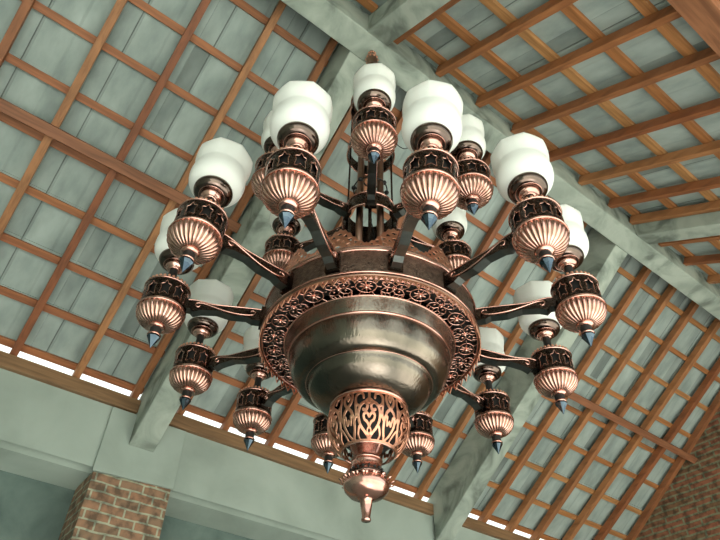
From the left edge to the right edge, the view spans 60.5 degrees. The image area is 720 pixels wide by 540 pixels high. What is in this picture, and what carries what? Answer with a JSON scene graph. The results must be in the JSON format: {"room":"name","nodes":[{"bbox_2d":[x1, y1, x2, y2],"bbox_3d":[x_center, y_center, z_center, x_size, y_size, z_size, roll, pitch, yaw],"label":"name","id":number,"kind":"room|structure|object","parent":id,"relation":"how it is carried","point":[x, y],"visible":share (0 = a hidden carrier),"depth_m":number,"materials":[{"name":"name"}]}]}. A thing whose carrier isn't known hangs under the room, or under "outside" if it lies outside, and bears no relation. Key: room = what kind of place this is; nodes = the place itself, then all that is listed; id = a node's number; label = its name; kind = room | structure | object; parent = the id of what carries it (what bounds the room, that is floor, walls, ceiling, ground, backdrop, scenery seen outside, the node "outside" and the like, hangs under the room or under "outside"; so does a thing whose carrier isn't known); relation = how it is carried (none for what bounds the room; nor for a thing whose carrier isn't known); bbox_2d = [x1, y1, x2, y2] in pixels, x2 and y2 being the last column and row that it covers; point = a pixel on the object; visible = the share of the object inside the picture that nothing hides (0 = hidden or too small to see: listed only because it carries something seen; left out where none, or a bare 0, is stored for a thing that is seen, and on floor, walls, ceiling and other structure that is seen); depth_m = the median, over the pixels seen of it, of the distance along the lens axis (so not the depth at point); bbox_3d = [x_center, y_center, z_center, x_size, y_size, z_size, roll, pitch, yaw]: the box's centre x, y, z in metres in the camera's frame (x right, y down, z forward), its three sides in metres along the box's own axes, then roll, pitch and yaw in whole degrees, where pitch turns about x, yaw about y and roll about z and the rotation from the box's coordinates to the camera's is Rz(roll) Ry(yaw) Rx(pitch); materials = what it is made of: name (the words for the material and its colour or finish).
{"room":"large hall","nodes":[
{"label":"large hall","id":0,"kind":"room"},
{"bbox_2d":[0,368,498,539],"bbox_3d":[-1.024,2.698,3.201,9.070,3.600,0.500,28,-49,-26],"label":"wall","id":1,"kind":"structure","parent":0,"point":[51,437],"depth_m":4.01,"materials":[{"name":"paint"}]},
{"bbox_2d":[0,350,140,413],"bbox_3d":[-2.865,0.138,3.222,3.577,0.088,0.100,28,-49,-26],"label":"wall plate","id":2,"kind":"object","parent":1,"relation":"on","point":[9,362],"visible":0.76,"depth_m":3.77,"materials":[{"name":"brown wood"}]},
{"bbox_2d":[169,413,347,483],"bbox_3d":[-0.662,1.235,4.329,1.429,0.088,0.185,28,-49,-26],"label":"wall plate","id":3,"kind":"object","parent":1,"relation":"on","point":[215,434],"depth_m":4.34,"materials":[{"name":"brown wood"}]},
{"bbox_2d":[383,489,433,515],"bbox_3d":[0.407,1.813,4.915,0.583,0.088,0.185,28,-49,-26],"label":"wall plate","id":4,"kind":"object","parent":1,"relation":"on","point":[404,500],"depth_m":4.96,"materials":[{"name":"brown wood"}]},
{"bbox_2d":[387,198,559,484],"bbox_3d":[0.861,0.605,4.869,0.044,1.766,2.340,28,-49,-26],"label":"rafter","id":5,"kind":"object","parent":1,"relation":"on","point":[518,263],"visible":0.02,"depth_m":4.84,"materials":[{"name":"brown wood"}]},
{"bbox_2d":[462,517,531,539],"bbox_3d":[1.664,2.587,5.705,2.424,0.088,0.100,28,-49,-26],"label":"wall plate","id":6,"kind":"object","parent":1,"relation":"on","point":[470,523],"visible":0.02,"depth_m":5.37,"materials":[{"name":"brown wood"}]},
{"bbox_2d":[0,0,719,539],"bbox_3d":[0.633,-0.847,3.468,9.288,1.918,5.101,28,-49,-26],"label":"ceiling","id":7,"kind":"structure","parent":0,"point":[41,42],"depth_m":3.79,"materials":[{"name":"painted wood"}]},
{"bbox_2d":[0,285,164,357],"bbox_3d":[-2.711,-0.211,3.286,3.578,0.044,0.049,28,-49,-26],"label":"batten","id":8,"kind":"object","parent":7,"relation":"attached to","point":[5,291],"visible":0.86,"depth_m":3.80,"materials":[{"name":"brown wood"}]},
{"bbox_2d":[0,172,209,277],"bbox_3d":[-2.408,-0.735,3.249,3.578,0.044,0.049,28,-49,-26],"label":"batten","id":9,"kind":"object","parent":7,"relation":"attached to","point":[4,178],"visible":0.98,"depth_m":3.63,"materials":[{"name":"brown wood"}]},
{"bbox_2d":[0,111,232,235],"bbox_3d":[-2.255,-0.998,3.230,3.578,0.044,0.049,28,-49,-26],"label":"batten","id":10,"kind":"object","parent":7,"relation":"attached to","point":[5,118],"visible":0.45,"depth_m":3.58,"materials":[{"name":"brown wood"}]},
{"bbox_2d":[5,53,253,196],"bbox_3d":[-2.104,-1.259,3.212,3.578,0.044,0.049,28,-49,-26],"label":"batten","id":11,"kind":"object","parent":7,"relation":"attached to","point":[10,58],"visible":0.55,"depth_m":3.53,"materials":[{"name":"brown wood"}]},
{"bbox_2d":[128,0,278,94],"bbox_3d":[-1.791,-1.799,3.174,3.578,0.044,0.049,28,-49,-26],"label":"batten","id":12,"kind":"object","parent":7,"relation":"attached to","point":[141,4],"visible":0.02,"depth_m":3.64,"materials":[{"name":"brown wood"}]},
{"bbox_2d":[479,0,719,201],"bbox_3d":[1.479,-0.981,3.686,2.441,0.049,0.061,28,-49,-26],"label":"batten","id":13,"kind":"object","parent":7,"relation":"attached to","point":[494,6],"visible":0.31,"depth_m":3.58,"materials":[{"name":"brown wood"}]},
{"bbox_2d":[581,375,690,437],"bbox_3d":[2.425,1.190,5.695,2.426,0.044,0.049,28,-49,-26],"label":"batten","id":14,"kind":"object","parent":7,"relation":"attached to","point":[584,377],"visible":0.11,"depth_m":5.76,"materials":[{"name":"brown wood"}]},
{"bbox_2d":[629,0,719,93],"bbox_3d":[1.783,-1.029,3.178,2.441,0.049,0.061,28,-49,-26],"label":"batten","id":15,"kind":"object","parent":7,"relation":"attached to","point":[676,39],"visible":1,"depth_m":3.06,"materials":[{"name":"brown wood"}]},
{"bbox_2d":[635,407,719,539],"bbox_3d":[4.007,2.632,4.357,0.150,5.474,5.330,28,-49,-26],"label":"wall","id":16,"kind":"structure","parent":0,"point":[689,509],"depth_m":6.04,"materials":[{"name":"brick"}]},
{"bbox_2d":[568,392,697,463],"bbox_3d":[2.477,1.432,5.679,2.147,0.079,0.081,28,-49,-26],"label":"purlin","id":17,"kind":"object","parent":16,"relation":"attached to","point":[574,396],"visible":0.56,"depth_m":5.66,"materials":[{"name":"brown wood"}]},
{"bbox_3d":[0.016,2.396,0.106,10.370,0.150,5.960,28,-49,-26],"label":"floor","id":18,"kind":"structure","parent":0,"visible":0},
{"bbox_2d":[58,471,170,539],"bbox_3d":[-1.487,2.506,2.715,0.480,3.198,0.303,28,-49,-26],"label":"brick pillar","id":19,"kind":"structure","parent":18,"relation":"on","point":[103,506],"depth_m":3.58,"materials":[{"name":"brown brick"}]},
{"bbox_2d":[92,407,185,489],"bbox_3d":[-1.358,1.121,3.846,0.505,0.420,0.018,28,-49,-26],"label":"column capital","id":20,"kind":"object","parent":19,"relation":"on","point":[115,456],"visible":0.95,"depth_m":3.81,"materials":[{"name":"paint"}]},
{"bbox_3d":[-2.933,-1.245,0.419,0.150,5.474,5.040,28,-49,-26],"label":"wall","id":21,"kind":"structure","parent":0,"visible":0},
{"bbox_2d":[281,0,719,319],"bbox_3d":[0.610,-1.131,4.049,8.716,0.370,0.158,28,-49,-26],"label":"ridge beam","id":22,"kind":"structure","parent":21,"relation":"attached to","point":[343,21],"depth_m":4.13,"materials":[{"name":"concrete"}]},
{"bbox_2d":[0,0,35,67],"bbox_3d":[-2.019,-0.952,3.290,0.044,1.766,2.340,28,-49,-26],"label":"rafter","id":23,"kind":"object","parent":22,"relation":"attached to","point":[22,13],"visible":1,"depth_m":3.25,"materials":[{"name":"brown wood"}]},
{"bbox_2d":[0,0,127,237],"bbox_3d":[-1.718,-0.789,3.455,0.044,1.766,2.340,28,-49,-26],"label":"rafter","id":24,"kind":"object","parent":22,"relation":"attached to","point":[119,5],"visible":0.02,"depth_m":3.42,"materials":[{"name":"brown wood"}]},
{"bbox_2d":[20,0,260,144],"bbox_3d":[-1.946,-1.532,3.193,3.578,0.044,0.049,28,-49,-26],"label":"batten","id":25,"kind":"object","parent":24,"relation":"on","point":[38,6],"visible":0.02,"depth_m":3.55,"materials":[{"name":"brown wood"}]},
{"bbox_2d":[9,0,210,355],"bbox_3d":[-1.421,-0.628,3.618,0.044,1.766,2.340,28,-49,-26],"label":"rafter","id":26,"kind":"object","parent":22,"relation":"attached to","point":[199,12],"visible":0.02,"depth_m":3.60,"materials":[{"name":"brown wood"}]},
{"bbox_2d":[0,232,142,299],"bbox_3d":[-2.562,-0.468,3.268,3.578,0.044,0.049,28,-49,-26],"label":"batten","id":27,"kind":"object","parent":26,"relation":"on","point":[5,237],"visible":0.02,"depth_m":3.70,"materials":[{"name":"brown wood"}]},
{"bbox_2d":[0,335,143,394],"bbox_3d":[-2.854,0.036,3.303,3.578,0.044,0.049,28,-49,-26],"label":"batten","id":28,"kind":"object","parent":26,"relation":"on","point":[5,341],"visible":0.94,"depth_m":3.85,"materials":[{"name":"brown wood"}]},
{"bbox_2d":[229,0,328,66],"bbox_3d":[-1.629,-2.079,3.154,3.578,0.044,0.049,28,-49,-26],"label":"batten","id":29,"kind":"object","parent":26,"relation":"on","point":[242,4],"visible":0.94,"depth_m":3.77,"materials":[{"name":"brown wood"}]},
{"bbox_2d":[72,0,286,378],"bbox_3d":[-1.122,-0.467,3.782,0.044,1.766,2.340,28,-49,-26],"label":"rafter","id":30,"kind":"object","parent":22,"relation":"attached to","point":[279,8],"visible":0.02,"depth_m":3.76,"materials":[{"name":"brown wood"}]},
{"bbox_2d":[130,37,337,398],"bbox_3d":[-0.821,-0.304,3.947,0.044,1.766,2.340,28,-49,-26],"label":"rafter","id":31,"kind":"object","parent":22,"relation":"attached to","point":[331,44],"visible":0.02,"depth_m":3.94,"materials":[{"name":"brown wood"}]},
{"bbox_2d":[129,43,365,451],"bbox_3d":[-0.704,-0.191,3.918,0.165,2.039,2.290,28,-49,-26],"label":"beam","id":32,"kind":"structure","parent":22,"relation":"attached to","point":[160,402],"depth_m":3.79,"materials":[{"name":"concrete"}]},
{"bbox_2d":[0,97,240,232],"bbox_3d":[-2.190,-1.031,3.144,3.578,0.071,0.075,28,-49,-26],"label":"purlin","id":33,"kind":"object","parent":32,"relation":"attached to","point":[6,107],"visible":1,"depth_m":3.50,"materials":[{"name":"brown wood"}]},
{"bbox_2d":[176,105,351,414],"bbox_3d":[-0.565,-0.166,4.087,0.044,1.766,2.340,28,-49,-26],"label":"rafter","id":34,"kind":"object","parent":22,"relation":"attached to","point":[347,118],"visible":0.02,"depth_m":4.08,"materials":[{"name":"brown wood"}]},
{"bbox_2d":[220,111,402,430],"bbox_3d":[-0.295,-0.020,4.235,0.044,1.766,2.340,28,-49,-26],"label":"rafter","id":35,"kind":"object","parent":22,"relation":"attached to","point":[227,422],"visible":0.02,"depth_m":4.26,"materials":[{"name":"brown wood"}]},
{"bbox_2d":[265,215,404,446],"bbox_3d":[-0.006,0.136,4.394,0.044,1.766,2.340,28,-49,-26],"label":"rafter","id":36,"kind":"object","parent":22,"relation":"attached to","point":[285,415],"visible":0.02,"depth_m":4.44,"materials":[{"name":"brown wood"}]},
{"bbox_2d":[320,174,514,295],"bbox_3d":[0.551,-0.183,4.561,2.386,0.044,0.049,28,-49,-26],"label":"batten","id":37,"kind":"object","parent":36,"relation":"on","point":[325,179],"visible":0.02,"depth_m":4.41,"materials":[{"name":"brown wood"}]},
{"bbox_2d":[136,50,606,522],"bbox_3d":[0.053,-0.280,2.696,1.573,2.741,1.610,-23,-48,24],"label":"chandelier","id":38,"kind":"object","parent":22,"relation":"hanging from","point":[370,333],"visible":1,"depth_m":1.98,"materials":[{"name":"orange metal"}]},
{"bbox_2d":[307,151,490,461],"bbox_3d":[0.287,0.295,4.554,0.044,1.766,2.340,28,-49,-26],"label":"rafter","id":39,"kind":"object","parent":22,"relation":"attached to","point":[312,456],"visible":0.02,"depth_m":4.50,"materials":[{"name":"brown wood"}]},
{"bbox_2d":[250,292,265,304],"bbox_3d":[0.089,0.615,4.618,2.386,0.044,0.049,28,-49,-26],"label":"batten","id":40,"kind":"object","parent":39,"relation":"on","point":[254,296],"visible":0.02,"depth_m":4.18,"materials":[{"name":"brown wood"}]},
{"bbox_2d":[186,404,430,497],"bbox_3d":[-0.357,1.385,4.672,2.386,0.044,0.049,28,-49,-26],"label":"batten","id":41,"kind":"object","parent":39,"relation":"on","point":[192,409],"visible":0.44,"depth_m":4.57,"materials":[{"name":"brown wood"}]},
{"bbox_2d":[212,370,448,469],"bbox_3d":[-0.214,1.139,4.655,2.386,0.044,0.049,28,-49,-26],"label":"batten","id":42,"kind":"object","parent":39,"relation":"on","point":[219,376],"visible":0.44,"depth_m":4.46,"materials":[{"name":"brown wood"}]},
{"bbox_2d":[227,332,466,439],"bbox_3d":[-0.066,0.882,4.636,2.386,0.044,0.049,28,-49,-26],"label":"batten","id":43,"kind":"object","parent":39,"relation":"on","point":[238,338],"visible":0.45,"depth_m":5.00,"materials":[{"name":"brown wood"}]},
{"bbox_2d":[304,225,523,344],"bbox_3d":[0.393,0.091,4.581,2.386,0.044,0.049,28,-49,-26],"label":"batten","id":44,"kind":"object","parent":39,"relation":"on","point":[503,332],"visible":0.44,"depth_m":4.98,"materials":[{"name":"brown wood"}]},
{"bbox_2d":[392,107,496,186],"bbox_3d":[0.868,-0.729,4.523,2.386,0.044,0.049,28,-49,-26],"label":"batten","id":45,"kind":"object","parent":39,"relation":"on","point":[396,112],"visible":0.02,"depth_m":4.18,"materials":[{"name":"brown wood"}]},
{"bbox_2d":[341,132,561,278],"bbox_3d":[0.705,-0.449,4.543,2.386,0.044,0.049,28,-49,-26],"label":"batten","id":46,"kind":"object","parent":39,"relation":"on","point":[345,137],"visible":0.09,"depth_m":4.60,"materials":[{"name":"brown wood"}]},
{"bbox_2d":[368,0,449,44],"bbox_3d":[0.841,-1.525,2.405,0.145,1.671,2.468,28,-49,-26],"label":"beam","id":47,"kind":"structure","parent":22,"relation":"attached to","point":[391,20],"depth_m":3.37,"materials":[{"name":"concrete"}]},
{"bbox_2d":[667,0,719,56],"bbox_3d":[1.882,-0.953,2.923,2.441,0.130,0.154,28,-49,-26],"label":"purlin","id":48,"kind":"object","parent":47,"relation":"attached to","point":[703,16],"visible":1,"depth_m":2.73,"materials":[{"name":"brown wood"}]},
{"bbox_2d":[393,0,460,44],"bbox_3d":[0.950,-1.510,2.475,0.056,1.532,2.495,28,-49,-26],"label":"rafter","id":49,"kind":"object","parent":22,"relation":"attached to","point":[450,3],"visible":0.49,"depth_m":3.43,"materials":[{"name":"brown wood"}]},
{"bbox_2d":[345,200,513,472],"bbox_3d":[0.576,0.451,4.713,0.044,1.766,2.340,28,-49,-26],"label":"rafter","id":50,"kind":"object","parent":22,"relation":"attached to","point":[506,208],"visible":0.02,"depth_m":4.64,"materials":[{"name":"brown wood"}]},
{"bbox_2d":[413,221,586,499],"bbox_3d":[1.131,0.751,5.017,0.044,1.766,2.340,28,-49,-26],"label":"rafter","id":51,"kind":"object","parent":22,"relation":"attached to","point":[515,334],"visible":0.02,"depth_m":5.04,"materials":[{"name":"brown wood"}]},
{"bbox_2d":[435,0,577,76],"bbox_3d":[1.232,-1.357,2.630,0.044,1.532,2.495,28,-49,-26],"label":"rafter","id":52,"kind":"object","parent":22,"relation":"attached to","point":[551,7],"visible":1,"depth_m":3.34,"materials":[{"name":"brown wood"}]},
{"bbox_2d":[427,228,626,539],"bbox_3d":[1.317,0.901,5.026,0.155,2.039,2.290,28,-49,-26],"label":"beam","id":53,"kind":"structure","parent":22,"relation":"attached to","point":[476,460],"depth_m":4.92,"materials":[{"name":"concrete"}]},
{"bbox_2d":[477,265,650,522],"bbox_3d":[1.775,1.099,5.370,0.056,1.766,2.346,31,-51,-28],"label":"rafter","id":54,"kind":"object","parent":22,"relation":"attached to","point":[644,273],"visible":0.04,"depth_m":5.35,"materials":[{"name":"brown wood"}]},
{"bbox_2d":[475,5,681,107],"bbox_3d":[1.509,-1.207,2.782,0.044,1.532,2.495,28,-49,-26],"label":"rafter","id":55,"kind":"object","parent":22,"relation":"attached to","point":[668,14],"visible":0.86,"depth_m":3.27,"materials":[{"name":"brown wood"}]},
{"bbox_2d":[504,284,676,531],"bbox_3d":[2.062,1.254,5.527,0.056,1.766,2.350,32,-51,-28],"label":"rafter","id":56,"kind":"object","parent":22,"relation":"attached to","point":[670,290],"visible":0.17,"depth_m":5.51,"materials":[{"name":"brown wood"}]},
{"bbox_2d":[529,300,698,539],"bbox_3d":[2.339,1.404,5.679,0.056,1.766,2.352,32,-51,-29],"label":"rafter","id":57,"kind":"object","parent":22,"relation":"attached to","point":[692,307],"visible":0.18,"depth_m":5.66,"materials":[{"name":"brown wood"}]},
{"bbox_2d":[470,508,558,539],"bbox_3d":[1.675,2.484,5.786,2.426,0.044,0.049,28,-49,-26],"label":"batten","id":58,"kind":"object","parent":57,"relation":"on","point":[474,511],"visible":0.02,"depth_m":5.59,"materials":[{"name":"brown wood"}]},
{"bbox_2d":[504,452,642,514],"bbox_3d":[1.967,1.981,5.751,2.426,0.044,0.049,28,-49,-26],"label":"batten","id":59,"kind":"object","parent":57,"relation":"on","point":[508,455],"visible":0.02,"depth_m":5.72,"materials":[{"name":"brown wood"}]},
{"bbox_2d":[523,422,658,488],"bbox_3d":[2.122,1.714,5.732,2.426,0.044,0.049,28,-49,-26],"label":"batten","id":60,"kind":"object","parent":57,"relation":"on","point":[533,428],"visible":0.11,"depth_m":5.69,"materials":[{"name":"brown wood"}]},
{"bbox_2d":[541,395,674,463],"bbox_3d":[2.274,1.451,5.713,2.426,0.044,0.049,28,-49,-26],"label":"batten","id":61,"kind":"object","parent":57,"relation":"on","point":[568,407],"visible":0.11,"depth_m":5.77,"materials":[{"name":"brown wood"}]},
{"bbox_2d":[607,304,719,382],"bbox_3d":[2.738,0.650,5.657,2.426,0.044,0.049,28,-49,-26],"label":"batten","id":62,"kind":"object","parent":57,"relation":"on","point":[610,309],"visible":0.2,"depth_m":5.64,"materials":[{"name":"brown wood"}]},
{"bbox_2d":[617,267,719,342],"bbox_3d":[2.900,0.369,5.637,2.426,0.044,0.049,28,-49,-26],"label":"batten","id":63,"kind":"object","parent":57,"relation":"on","point":[620,270],"visible":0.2,"depth_m":5.56,"materials":[{"name":"brown wood"}]},
{"bbox_2d":[511,47,719,133],"bbox_3d":[1.774,-1.064,2.928,0.044,1.532,2.495,28,-49,-26],"label":"rafter","id":64,"kind":"object","parent":22,"relation":"attached to","point":[705,56],"visible":0.92,"depth_m":3.42,"materials":[{"name":"brown wood"}]},
{"bbox_2d":[548,98,719,161],"bbox_3d":[2.064,-0.907,3.086,0.044,1.532,2.495,28,-49,-26],"label":"rafter","id":65,"kind":"object","parent":22,"relation":"attached to","point":[713,106],"visible":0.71,"depth_m":3.69,"materials":[{"name":"brown wood"}]},
{"bbox_2d":[406,33,641,214],"bbox_3d":[1.174,-0.933,4.193,2.441,0.049,0.061,28,-49,-26],"label":"batten","id":66,"kind":"object","parent":65,"relation":"on","point":[413,39],"visible":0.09,"depth_m":4.06,"materials":[{"name":"brown wood"}]},
{"bbox_2d":[436,12,678,208],"bbox_3d":[1.327,-0.957,3.939,2.441,0.049,0.061,28,-49,-26],"label":"batten","id":67,"kind":"object","parent":65,"relation":"on","point":[444,18],"visible":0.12,"depth_m":3.81,"materials":[{"name":"brown wood"}]},
{"bbox_2d":[560,4,719,159],"bbox_3d":[1.631,-1.005,3.432,2.441,0.049,0.061,28,-49,-26],"label":"batten","id":68,"kind":"object","parent":65,"relation":"on","point":[575,15],"visible":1,"depth_m":3.33,"materials":[{"name":"brown wood"}]},
{"bbox_2d":[562,318,719,539],"bbox_3d":[2.648,1.571,5.849,0.057,1.766,2.354,33,-51,-29],"label":"rafter","id":69,"kind":"object","parent":22,"relation":"attached to","point":[713,328],"visible":1,"depth_m":5.83,"materials":[{"name":"brown wood"}]},
{"bbox_2d":[578,333,707,410],"bbox_3d":[2.583,0.916,5.676,2.426,0.044,0.049,28,-49,-26],"label":"batten","id":70,"kind":"object","parent":69,"relation":"on","point":[607,349],"visible":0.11,"depth_m":5.74,"materials":[{"name":"brown wood"}]},
{"bbox_2d":[578,140,719,185],"bbox_3d":[2.333,-0.762,3.234,0.044,1.532,2.495,28,-49,-26],"label":"rafter","id":71,"kind":"object","parent":22,"relation":"attached to","point":[713,147],"visible":1,"depth_m":3.95,"materials":[{"name":"brown wood"}]},
{"bbox_2d":[593,357,719,539],"bbox_3d":[2.945,1.732,6.012,0.056,1.766,2.353,33,-51,-29],"label":"rafter","id":72,"kind":"object","parent":22,"relation":"attached to","point":[704,386],"visible":0.92,"depth_m":6.00,"materials":[{"name":"brown wood"}]},
{"bbox_2d":[487,481,626,539],"bbox_3d":[1.818,2.237,5.769,2.426,0.044,0.049,28,-49,-26],"label":"batten","id":73,"kind":"object","parent":72,"relation":"on","point":[494,485],"visible":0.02,"depth_m":5.79,"materials":[{"name":"brown wood"}]},
{"bbox_2d":[608,176,719,208],"bbox_3d":[2.610,-0.612,3.386,0.044,1.532,2.495,28,-49,-26],"label":"rafter","id":74,"kind":"object","parent":22,"relation":"attached to","point":[710,183],"visible":1,"depth_m":4.21,"materials":[{"name":"brown wood"}]},
{"bbox_2d":[625,390,719,539],"bbox_3d":[3.215,1.877,6.159,0.054,1.766,2.340,29,-49,-26],"label":"rafter","id":75,"kind":"object","parent":22,"relation":"attached to","point":[715,404],"visible":0.83,"depth_m":6.15,"materials":[{"name":"brown wood"}]},
{"bbox_2d":[629,200,719,224],"bbox_3d":[2.820,-0.498,3.501,0.044,1.532,2.495,28,-49,-26],"label":"rafter","id":76,"kind":"object","parent":22,"relation":"attached to","point":[713,206],"visible":1,"depth_m":4.40,"materials":[{"name":"brown wood"}]},
{"bbox_2d":[633,211,719,243],"bbox_3d":[2.896,-0.414,3.531,0.152,1.671,2.468,28,-49,-26],"label":"beam","id":77,"kind":"structure","parent":22,"relation":"attached to","point":[705,224],"depth_m":4.41,"materials":[{"name":"concrete"}]},
{"bbox_2d":[658,235,719,246],"bbox_3d":[3.121,-0.336,3.666,0.044,1.532,2.495,28,-49,-26],"label":"rafter","id":78,"kind":"object","parent":22,"relation":"attached to","point":[711,238],"visible":0.49,"depth_m":4.67,"materials":[{"name":"brown wood"}]},
{"bbox_2d":[672,245,718,274],"bbox_3d":[3.212,0.169,5.310,2.389,0.049,0.061,28,-49,-26],"label":"batten","id":79,"kind":"object","parent":78,"relation":"on","point":[680,248],"visible":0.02,"depth_m":5.01,"materials":[{"name":"brown wood"}]},
{"bbox_2d":[708,240,719,250],"bbox_3d":[3.364,0.144,5.056,2.389,0.049,0.061,28,-49,-26],"label":"batten","id":80,"kind":"object","parent":78,"relation":"on","point":[716,243],"visible":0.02,"depth_m":4.69,"materials":[{"name":"brown wood"}]},
{"bbox_2d":[683,254,719,265],"bbox_3d":[3.399,-0.186,3.818,0.044,1.532,2.495,28,-49,-26],"label":"rafter","id":81,"kind":"object","parent":22,"relation":"attached to","point":[713,258],"visible":1,"depth_m":4.91,"materials":[{"name":"brown wood"}]},
{"bbox_2d":[707,275,719,283],"bbox_3d":[3.676,-0.036,3.970,0.044,1.532,2.495,28,-49,-26],"label":"rafter","id":82,"kind":"object","parent":22,"relation":"attached to","point":[711,279],"visible":1,"depth_m":5.15,"materials":[{"name":"brown wood"}]},
{"bbox_3d":[0.229,-1.899,2.080,0.044,1.532,2.495,28,-49,-26],"label":"rafter","id":83,"kind":"object","parent":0,"visible":0},
{"bbox_2d":[356,0,377,12],"bbox_3d":[-1.330,-2.287,2.820,3.583,0.049,0.061,28,-49,-26],"label":"batten","id":84,"kind":"object","parent":83,"relation":"on","point":[369,5],"visible":1,"depth_m":3.57,"materials":[{"name":"brown wood"}]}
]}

